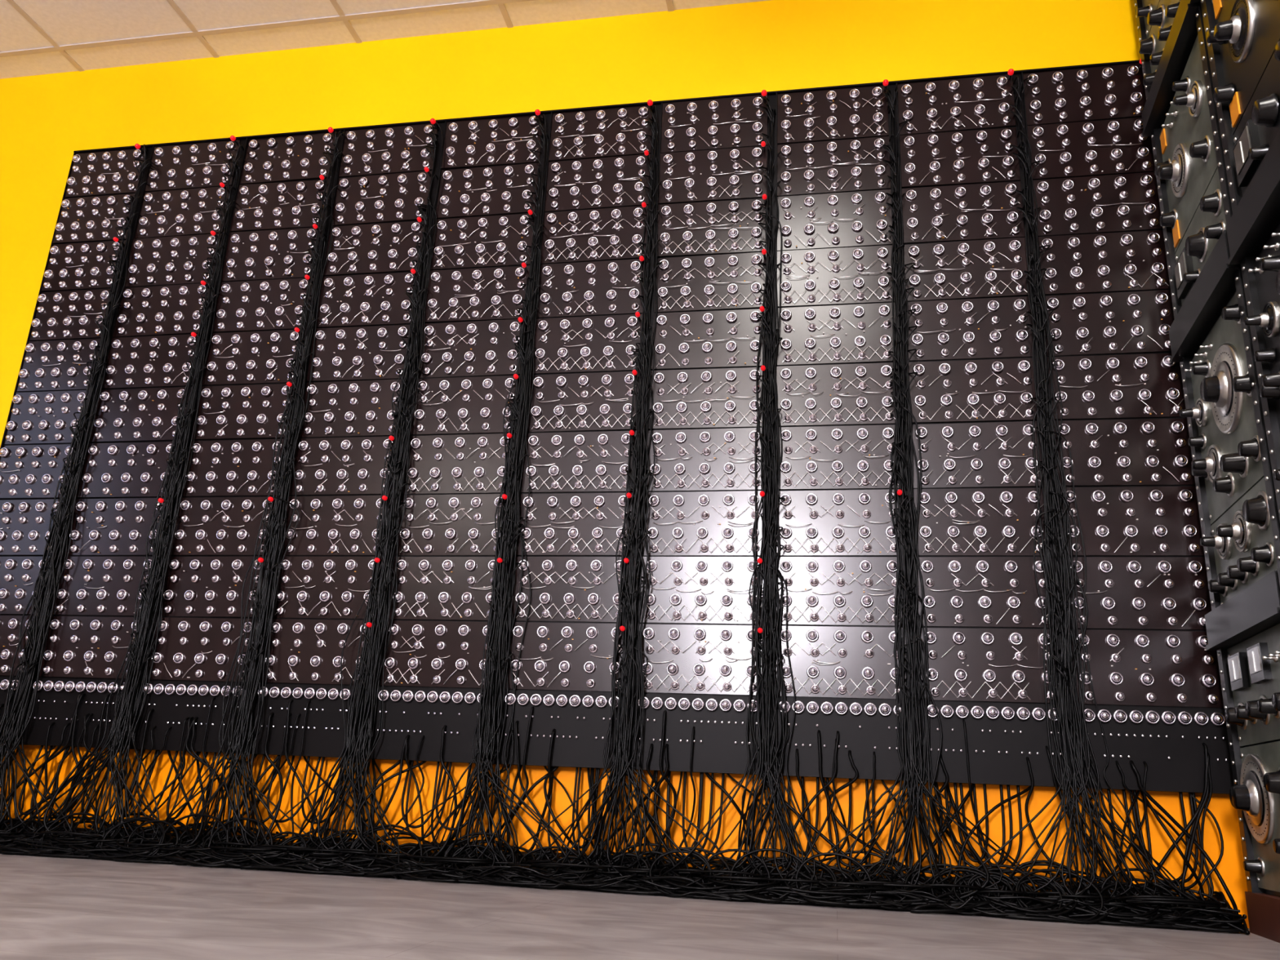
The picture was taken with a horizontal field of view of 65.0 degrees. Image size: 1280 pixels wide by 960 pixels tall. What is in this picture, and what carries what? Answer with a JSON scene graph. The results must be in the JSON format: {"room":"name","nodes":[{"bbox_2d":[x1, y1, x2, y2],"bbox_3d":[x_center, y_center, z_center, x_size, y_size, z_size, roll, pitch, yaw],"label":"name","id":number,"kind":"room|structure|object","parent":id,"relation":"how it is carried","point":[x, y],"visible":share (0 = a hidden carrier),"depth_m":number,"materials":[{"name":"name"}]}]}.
{"room":"electronics control room","nodes":[
{"label":"electronics control room","id":0,"kind":"room"},
{"bbox_2d":[0,0,768,79],"bbox_3d":[-0.525,-2.870,0.125,7.600,0.084,7.700,-1,-18,11],"label":"ceiling","id":1,"kind":"structure","parent":0,"point":[37,37],"depth_m":3.78,"materials":[{"name":"tile"}]},
{"bbox_2d":[0,0,1249,928],"bbox_3d":[0.100,-0.275,3.224,7.600,2.952,0.100,-1,-18,11],"label":"wall","id":2,"kind":"structure","parent":0,"point":[771,45],"depth_m":3.52,"materials":[{"name":"yellow paint"}]},
{"bbox_2d":[0,144,151,852],"bbox_3d":[-1.871,-0.083,3.391,1.037,2.506,0.156,-1,-18,11],"label":"cable bundle","id":3,"kind":"object","parent":2,"relation":"attached to","point":[63,518],"visible":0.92,"depth_m":3.30,"materials":[{"name":"black rubber"}]},
{"bbox_2d":[0,143,152,745],"bbox_3d":[-2.067,-0.220,3.524,0.342,2.210,0.093,-1,-18,11],"label":"panel","id":4,"kind":"object","parent":2,"relation":"attached to","point":[64,335],"visible":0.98,"depth_m":3.58,"materials":[{"name":"black metal"}]},
{"bbox_2d":[0,140,244,854],"bbox_3d":[-1.605,-0.080,3.336,1.163,2.489,0.160,-1,-18,11],"label":"cable bundle","id":5,"kind":"object","parent":2,"relation":"attached to","point":[131,699],"visible":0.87,"depth_m":3.18,"materials":[{"name":"black rubber"}]},
{"bbox_2d":[19,135,246,749],"bbox_3d":[-1.707,-0.225,3.455,0.392,2.210,0.093,-1,-18,11],"label":"panel","id":6,"kind":"object","parent":2,"relation":"attached to","point":[157,317],"visible":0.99,"depth_m":3.43,"materials":[{"name":"black metal"}]},
{"bbox_2d":[130,126,343,754],"bbox_3d":[-1.322,-0.230,3.382,0.392,2.210,0.093,-1,-18,11],"label":"panel","id":7,"kind":"object","parent":2,"relation":"attached to","point":[266,268],"visible":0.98,"depth_m":3.36,"materials":[{"name":"black metal"}]},
{"bbox_2d":[121,130,345,862],"bbox_3d":[-1.109,-0.086,3.249,1.021,2.492,0.145,-1,-18,11],"label":"cable bundle","id":8,"kind":"object","parent":7,"relation":"attached to","point":[267,594],"visible":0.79,"depth_m":3.12,"materials":[{"name":"black rubber"}]},
{"bbox_2d":[197,121,480,875],"bbox_3d":[-0.809,-0.093,3.186,0.928,2.494,0.161,-1,-18,11],"label":"cable bundle","id":9,"kind":"object","parent":2,"relation":"attached to","point":[375,663],"visible":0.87,"depth_m":3.02,"materials":[{"name":"black rubber"}]},
{"bbox_2d":[248,118,445,759],"bbox_3d":[-0.937,-0.235,3.309,0.392,2.210,0.093,-1,-18,11],"label":"panel","id":10,"kind":"object","parent":2,"relation":"attached to","point":[384,171],"visible":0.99,"depth_m":3.29,"materials":[{"name":"black metal"}]},
{"bbox_2d":[370,109,551,764],"bbox_3d":[-0.552,-0.241,3.236,0.392,2.210,0.093,-1,-18,11],"label":"panel","id":11,"kind":"object","parent":2,"relation":"attached to","point":[480,264],"visible":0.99,"depth_m":3.21,"materials":[{"name":"black metal"}]},
{"bbox_2d":[332,114,606,877],"bbox_3d":[-0.366,-0.097,3.104,1.094,2.491,0.164,-1,-18,11],"label":"cable bundle","id":12,"kind":"object","parent":2,"relation":"attached to","point":[500,589],"visible":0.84,"depth_m":2.95,"materials":[{"name":"black rubber"}]},
{"bbox_2d":[498,99,661,769],"bbox_3d":[-0.167,-0.246,3.162,0.392,2.210,0.093,-1,-18,11],"label":"panel","id":13,"kind":"object","parent":2,"relation":"attached to","point":[589,312],"visible":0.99,"depth_m":3.13,"materials":[{"name":"black metal"}]},
{"bbox_2d":[462,105,758,890],"bbox_3d":[-0.059,-0.100,3.042,1.044,2.489,0.160,-1,-18,11],"label":"cable bundle","id":14,"kind":"object","parent":2,"relation":"attached to","point":[628,595],"visible":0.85,"depth_m":2.87,"materials":[{"name":"black rubber"}]},
{"bbox_2d":[631,89,776,774],"bbox_3d":[0.217,-0.251,3.089,0.392,2.210,0.093,-1,-18,11],"label":"panel","id":15,"kind":"object","parent":2,"relation":"attached to","point":[696,633],"visible":0.99,"depth_m":3.05,"materials":[{"name":"black metal"}]},
{"bbox_2d":[592,97,948,909],"bbox_3d":[0.369,-0.107,2.962,0.962,2.492,0.163,-1,-18,11],"label":"cable bundle","id":16,"kind":"object","parent":2,"relation":"attached to","point":[771,637],"visible":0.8,"depth_m":2.80,"materials":[{"name":"black rubber"}]},
{"bbox_2d":[773,79,923,781],"bbox_3d":[0.602,-0.257,3.016,0.392,2.210,0.093,-1,-18,11],"label":"panel","id":17,"kind":"object","parent":2,"relation":"attached to","point":[837,559],"visible":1,"depth_m":2.98,"materials":[{"name":"black metal"}]},
{"bbox_2d":[742,84,1144,911],"bbox_3d":[0.788,-0.113,2.881,1.043,2.490,0.159,-1,-18,11],"label":"cable bundle","id":18,"kind":"object","parent":2,"relation":"attached to","point":[913,773],"visible":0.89,"depth_m":2.71,"materials":[{"name":"black rubber"}]},
{"bbox_2d":[895,68,1079,787],"bbox_3d":[0.987,-0.262,2.943,0.392,2.210,0.093,-1,-18,11],"label":"panel","id":19,"kind":"object","parent":2,"relation":"attached to","point":[971,391],"visible":1,"depth_m":2.91,"materials":[{"name":"black metal"}]},
{"bbox_2d":[964,75,1246,925],"bbox_3d":[1.003,-0.113,2.843,0.951,2.485,0.166,-1,-18,11],"label":"cable bundle","id":20,"kind":"object","parent":2,"relation":"attached to","point":[1044,424],"visible":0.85,"depth_m":2.65,"materials":[{"name":"black rubber"}]},
{"bbox_2d":[1021,58,1234,794],"bbox_3d":[1.372,-0.267,2.869,0.392,2.210,0.093,-1,-18,11],"label":"panel","id":21,"kind":"object","parent":2,"relation":"attached to","point":[1157,684],"visible":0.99,"depth_m":2.82,"materials":[{"name":"black metal"}]},
{"bbox_2d":[0,853,1279,959],"bbox_3d":[-0.658,0.016,-0.786,7.600,0.080,7.700,-1,-18,11],"label":"floor","id":22,"kind":"structure","parent":0,"point":[51,908],"depth_m":1.95,"materials":[{"name":"concrete"}]},
{"bbox_2d":[0,691,1239,919],"bbox_3d":[-0.692,0.870,2.855,4.314,0.473,0.170,-1,-18,11],"label":"hanging cables","id":23,"kind":"object","parent":22,"relation":"on","point":[1191,837],"visible":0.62,"depth_m":2.74,"materials":[{"name":"black rubber"}]},
{"bbox_2d":[0,810,1249,934],"bbox_3d":[-1.026,1.032,2.858,4.977,0.139,0.194,-1,-18,11],"label":"pile","id":24,"kind":"object","parent":22,"relation":"on","point":[162,851],"visible":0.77,"depth_m":2.61,"materials":[{"name":"black rubber"}]},
{"bbox_2d":[1133,0,1279,942],"bbox_3d":[1.724,-0.399,2.476,0.677,2.880,0.530,-2,-18,14],"label":"equipment rack","id":25,"kind":"object","parent":22,"relation":"on","point":[1231,468],"visible":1,"depth_m":2.45,"materials":[{"name":"black metal"}]},
{"bbox_2d":[1189,0,1279,608],"bbox_3d":[1.593,-0.564,1.973,0.677,2.880,0.530,-2,-18,14],"label":"equipment rack","id":26,"kind":"object","parent":22,"relation":"on","point":[1242,37],"visible":1,"depth_m":2.20,"materials":[{"name":"black metal"}]}
]}

